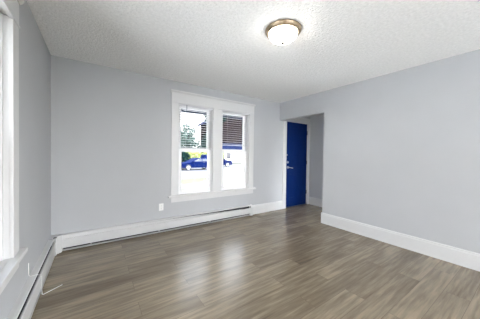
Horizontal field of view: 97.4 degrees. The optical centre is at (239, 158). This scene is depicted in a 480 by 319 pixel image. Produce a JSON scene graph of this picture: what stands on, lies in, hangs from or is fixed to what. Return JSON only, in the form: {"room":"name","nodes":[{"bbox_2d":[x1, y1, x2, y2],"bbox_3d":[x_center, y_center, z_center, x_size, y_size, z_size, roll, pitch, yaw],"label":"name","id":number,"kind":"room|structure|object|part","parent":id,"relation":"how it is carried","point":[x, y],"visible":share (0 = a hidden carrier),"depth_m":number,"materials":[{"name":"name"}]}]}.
{"room":"empty living room","nodes":[
{"label":"empty living room","id":0,"kind":"room"},
{"bbox_2d":[0,0,50,318],"bbox_3d":[-0.704,0.071,0.074,0.160,2.620,6.200,0,1,-35],"label":"wall","id":1,"kind":"structure","parent":0,"point":[34,54],"depth_m":1.89,"materials":[{"name":"grey paint"}]},
{"bbox_2d":[0,0,27,294],"bbox_3d":[-1.118,-0.155,0.725,0.215,1.882,1.840,0,1,-35],"label":"window","id":2,"kind":"structure","parent":1,"relation":"in","point":[11,255],"depth_m":1.37,"materials":[{"name":"white paint"}]},
{"bbox_3d":[-1.152,0.686,0.721,0.160,0.030,1.520,0,1,-35],"label":"sill","id":3,"kind":"part","parent":2,"relation":"part of","materials":[{"name":"white paint"}]},
{"bbox_3d":[-1.054,-0.894,0.752,0.028,0.012,1.740,0,1,-35],"label":"fillet moulding","id":4,"kind":"part","parent":2,"relation":"part of","materials":[{"name":"white paint"}]},
{"bbox_3d":[-1.055,-0.976,0.750,0.022,0.165,1.740,0,1,-35],"label":"head casing","id":5,"kind":"part","parent":2,"relation":"part of","materials":[{"name":"white paint"}]},
{"bbox_3d":[-1.525,-0.127,1.426,0.020,1.565,0.125,0,1,-35],"label":"casing","id":6,"kind":"part","parent":2,"relation":"part of","materials":[{"name":"white paint"}]},
{"bbox_2d":[6,240,55,318],"bbox_3d":[-1.111,1.131,0.860,0.066,0.207,4.150,0,1,-35],"label":"baseboard heater","id":7,"kind":"object","parent":1,"relation":"attached to","point":[24,306],"visible":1,"depth_m":1.74,"materials":[{"name":"white metal"}]},
{"bbox_2d":[51,55,309,234],"bbox_3d":[-0.326,0.017,4.196,5.460,2.620,0.160,0,1,-35],"label":"wall","id":8,"kind":"structure","parent":0,"point":[111,127],"depth_m":3.11,"materials":[{"name":"grey paint"}]},
{"bbox_2d":[49,205,252,255],"bbox_3d":[-1.039,1.093,3.529,3.214,0.225,0.170,0,1,-35],"label":"baseboard heater","id":9,"kind":"object","parent":8,"relation":"attached to","point":[72,240],"visible":0.99,"depth_m":3.23,"materials":[{"name":"white metal"}]},
{"bbox_2d":[63,205,249,235],"bbox_3d":[-1.047,0.998,3.594,3.045,0.017,0.050,0,1,-35],"label":"hood","id":10,"kind":"object","parent":9,"relation":"attached to","point":[129,225],"depth_m":3.33,"materials":[{"name":"white metal"}]},
{"bbox_2d":[159,203,163,210],"bbox_3d":[-1.287,0.801,3.450,0.072,0.116,0.008,0,1,-35],"label":"wall outlet","id":11,"kind":"object","parent":8,"relation":"attached to","point":[161,205],"visible":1,"depth_m":3.45,"materials":[{"name":"white plastic"}]},
{"bbox_2d":[168,89,255,202],"bbox_3d":[-0.464,-0.194,4.063,1.840,1.882,0.215,0,1,-35],"label":"window","id":12,"kind":"structure","parent":8,"relation":"in","point":[215,188],"depth_m":3.98,"materials":[{"name":"white paint"}]},
{"bbox_3d":[-1.094,-0.151,3.554,0.125,1.565,0.020,0,1,-35],"label":"casing","id":13,"kind":"part","parent":12,"relation":"part of","materials":[{"name":"white paint"}]},
{"bbox_3d":[-0.839,-0.541,3.867,0.618,0.808,0.035,0,1,-35],"label":"sash","id":14,"kind":"part","parent":12,"relation":"part of","materials":[{"name":"white paint"}]},
{"bbox_3d":[-0.824,0.239,3.842,0.618,0.783,0.037,0,1,-35],"label":"sash","id":15,"kind":"part","parent":12,"relation":"part of","materials":[{"name":"white paint"}]},
{"bbox_2d":[179,104,212,148],"bbox_3d":[-0.786,-0.552,3.792,0.642,0.774,0.057,0,1,-35],"label":"blind","id":16,"kind":"object","parent":12,"relation":"attached to","point":[183,105],"visible":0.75,"depth_m":3.77,"materials":[{"name":"grey plastic"}]},
{"bbox_3d":[-0.794,-0.173,3.801,0.642,0.016,0.024,0,1,-35],"label":"rail","id":17,"kind":"part","parent":16,"relation":"part of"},
{"bbox_3d":[-0.491,0.647,4.097,1.520,0.030,0.160,0,1,-35],"label":"sill","id":18,"kind":"part","parent":12,"relation":"part of","materials":[{"name":"white paint"}]},
{"bbox_3d":[-0.482,-0.156,4.088,0.190,1.575,0.155,0,1,-35],"label":"mullion post","id":19,"kind":"part","parent":12,"relation":"part of","materials":[{"name":"white paint"}]},
{"bbox_2d":[181,109,242,119],"bbox_3d":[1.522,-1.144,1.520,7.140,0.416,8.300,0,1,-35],"label":"trim","id":20,"kind":"structure","parent":12,"relation":"attached to","point":[183,110],"depth_m":4.91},
{"bbox_3d":[-0.418,-1.014,3.999,1.740,0.165,0.022,0,1,-35],"label":"head casing","id":21,"kind":"part","parent":12,"relation":"part of","materials":[{"name":"white paint"}]},
{"bbox_3d":[-0.417,-0.931,3.998,1.740,0.012,0.028,0,1,-35],"label":"fillet moulding","id":22,"kind":"part","parent":12,"relation":"part of","materials":[{"name":"white paint"}]},
{"bbox_3d":[-0.410,-1.114,3.988,1.770,0.037,0.045,0,1,-35],"label":"cap moulding","id":23,"kind":"part","parent":12,"relation":"part of","materials":[{"name":"white paint"}]},
{"bbox_3d":[-0.432,-0.149,4.016,0.190,1.565,0.021,0,1,-35],"label":"mullion casing","id":24,"kind":"part","parent":12,"relation":"part of","materials":[{"name":"white paint"}]},
{"bbox_3d":[-0.147,-0.538,4.344,0.618,0.808,0.035,0,1,-35],"label":"sash","id":25,"kind":"part","parent":12,"relation":"part of","materials":[{"name":"white paint"}]},
{"bbox_3d":[-0.132,0.242,4.319,0.618,0.783,0.037,0,1,-35],"label":"sash","id":26,"kind":"part","parent":12,"relation":"part of","materials":[{"name":"white paint"}]},
{"bbox_2d":[222,110,248,145],"bbox_3d":[-0.095,-0.591,4.273,0.637,0.691,0.047,0,1,-35],"label":"blind","id":27,"kind":"object","parent":12,"relation":"attached to","point":[226,112],"visible":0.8,"depth_m":4.25,"materials":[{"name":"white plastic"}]},
{"bbox_3d":[0.235,-0.147,4.470,0.125,1.565,0.020,0,1,-35],"label":"casing","id":28,"kind":"part","parent":12,"relation":"part of","materials":[{"name":"white paint"}]},
{"bbox_2d":[253,201,281,213],"bbox_3d":[0.621,1.113,4.768,0.925,0.197,0.016,0,1,-35],"label":"baseboard","id":29,"kind":"structure","parent":8,"relation":"attached to","point":[266,207],"depth_m":4.75,"materials":[{"name":"white paint"}]},
{"bbox_2d":[282,118,310,208],"bbox_3d":[1.388,0.092,5.347,1.009,2.242,0.213,0,1,-35],"label":"door","id":30,"kind":"structure","parent":8,"relation":"in","point":[296,132],"depth_m":5.32,"materials":[{"name":"blue paint"}]},
{"bbox_3d":[1.064,0.157,5.049,0.118,2.112,0.018,0,1,-35],"label":"casing","id":31,"kind":"part","parent":30,"relation":"part of","materials":[{"name":"white paint"}]},
{"bbox_3d":[1.414,0.156,5.353,0.784,2.084,0.044,0,1,-35],"label":"panel","id":32,"kind":"part","parent":30,"relation":"part of","materials":[{"name":"blue paint"}]},
{"bbox_3d":[1.428,0.114,5.333,0.580,1.760,0.004,0,1,-35],"label":"panel moulding","id":33,"kind":"part","parent":30,"relation":"part of","materials":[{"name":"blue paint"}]},
{"bbox_3d":[1.393,0.150,5.384,0.830,2.125,0.160,0,1,-35],"label":"frame","id":34,"kind":"part","parent":30,"relation":"part of","materials":[{"name":"white paint"}]},
{"bbox_3d":[1.441,-0.949,5.284,0.999,0.103,0.018,0,1,-35],"label":"casing","id":35,"kind":"part","parent":30,"relation":"part of","materials":[{"name":"white paint"}]},
{"bbox_3d":[1.806,0.160,5.561,0.077,2.112,0.018,0,1,-35],"label":"casing","id":36,"kind":"part","parent":30,"relation":"part of","materials":[{"name":"white paint"}]},
{"bbox_2d":[26,0,479,102],"bbox_3d":[1.496,-1.292,1.559,5.460,0.120,6.520,0,1,-35],"label":"ceiling","id":37,"kind":"structure","parent":0,"point":[222,45],"depth_m":2.21,"materials":[{"name":"white paint"}]},
{"bbox_2d":[265,19,301,44],"bbox_3d":[0.421,-1.183,2.070,0.352,0.140,0.352,0,1,-35],"label":"ceiling light","id":38,"kind":"object","parent":37,"relation":"attached to","point":[282,31],"visible":1,"depth_m":1.98,"materials":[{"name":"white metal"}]},
{"bbox_3d":[0.421,-1.177,2.070,0.276,0.088,0.276,0,1,-35],"label":"lamp shade","id":39,"kind":"part","parent":38,"relation":"part of","materials":[{"name":"white glass"}]},
{"bbox_2d":[31,204,479,318],"bbox_3d":[1.462,1.327,1.596,5.140,0.120,6.200,0,1,-35],"label":"floor","id":40,"kind":"structure","parent":0,"point":[286,263],"depth_m":2.19,"materials":[{"name":"brown wood"}]},
{"bbox_2d":[28,263,60,294],"bbox_3d":[-1.746,1.051,1.899,0.016,0.339,0.265,1,1,16],"label":"cable","id":41,"kind":"object","parent":40,"relation":"on","point":[28,263],"visible":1,"depth_m":1.87,"materials":[{"name":"white plastic"}]},
{"bbox_2d":[309,114,323,198],"bbox_3d":[2.639,0.051,4.564,0.160,2.620,2.600,0,1,-35],"label":"wall","id":42,"kind":"structure","parent":0,"point":[316,122],"depth_m":5.41,"materials":[{"name":"grey paint"}]},
{"bbox_2d":[309,197,321,206],"bbox_3d":[2.524,1.141,4.571,0.016,0.197,2.500,0,1,-35],"label":"baseboard","id":43,"kind":"structure","parent":42,"relation":"attached to","point":[313,201],"depth_m":5.41,"materials":[{"name":"white paint"}]},
{"bbox_2d":[280,49,479,253],"bbox_3d":[2.746,0.022,2.451,0.160,2.500,6.200,0,1,-35],"label":"wall","id":44,"kind":"structure","parent":0,"point":[401,149],"depth_m":2.91,"materials":[{"name":"grey paint"}]},
{"bbox_2d":[321,212,479,271],"bbox_3d":[2.428,1.163,2.906,0.192,0.197,2.845,0,1,-35],"label":"baseboard","id":45,"kind":"structure","parent":44,"relation":"attached to","point":[465,258],"depth_m":2.88,"materials":[{"name":"white paint"}]},
{"label":"outside","id":46,"kind":"structure","parent":0,"visible":0},
{"bbox_2d":[181,178,206,189],"bbox_3d":[-23.159,0.415,85.647,220.000,0.300,159.840,0,1,-35],"label":"ground","id":47,"kind":"structure","parent":46,"point":[194,180],"depth_m":14.32,"materials":[{"name":"white"}]},
{"bbox_2d":[181,124,200,147],"bbox_3d":[-9.458,-2.331,35.379,6.358,6.976,3.790,0,1,-35],"label":"tree","id":48,"kind":"object","parent":47,"relation":"on","point":[184,143],"visible":0.56,"depth_m":35.13,"materials":[{"name":"green plant"}]},
{"bbox_2d":[200,134,205,153],"bbox_3d":[-6.407,-1.674,38.763,2.714,5.658,2.469,0,1,-35],"label":"tree","id":49,"kind":"object","parent":47,"relation":"on","point":[204,137],"visible":0.23,"depth_m":38.39,"materials":[{"name":"green plant"}]},
{"bbox_2d":[183,152,224,161],"bbox_3d":[-6.005,-0.144,34.905,8.344,2.905,1.782,0,1,-35],"label":"hedge","id":50,"kind":"object","parent":47,"relation":"on","point":[192,154],"visible":0.14,"depth_m":33.88,"materials":[{"name":"yellow plant"}]},
{"bbox_2d":[197,118,242,163],"bbox_3d":[0.586,-6.423,51.408,18.400,14.950,11.900,0,1,-35],"label":"house","id":51,"kind":"structure","parent":47,"relation":"on","point":[236,158],"depth_m":45.66,"materials":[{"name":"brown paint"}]},
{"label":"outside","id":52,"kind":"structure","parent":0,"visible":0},
{"bbox_2d":[181,164,242,178],"bbox_3d":[10.592,1.411,36.681,220.000,0.060,18.800,0,1,-35],"label":"street","id":53,"kind":"structure","parent":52,"point":[234,169],"depth_m":21.67,"materials":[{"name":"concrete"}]},
{"bbox_2d":[181,152,190,161],"bbox_3d":[-8.739,-0.104,31.086,3.099,2.685,2.147,0,1,-35],"label":"tree","id":54,"kind":"object","parent":53,"relation":"on","point":[185,155],"visible":0.4,"depth_m":31.02,"materials":[{"name":"green plant"}]},
{"bbox_2d":[181,158,206,170],"bbox_3d":[-5.084,0.658,24.644,4.511,1.380,2.100,0,1,-38],"label":"car","id":55,"kind":"object","parent":53,"relation":"on","point":[193,162],"visible":0.59,"depth_m":23.82,"materials":[{"name":"blue paint"}]},
{"bbox_2d":[200,154,231,166],"bbox_3d":[-3.549,0.374,31.283,4.612,1.800,2.170,0,1,-37],"label":"car","id":56,"kind":"object","parent":53,"relation":"on","point":[226,163],"visible":0.38,"depth_m":31.18,"materials":[{"name":"blue paint"}]}
]}

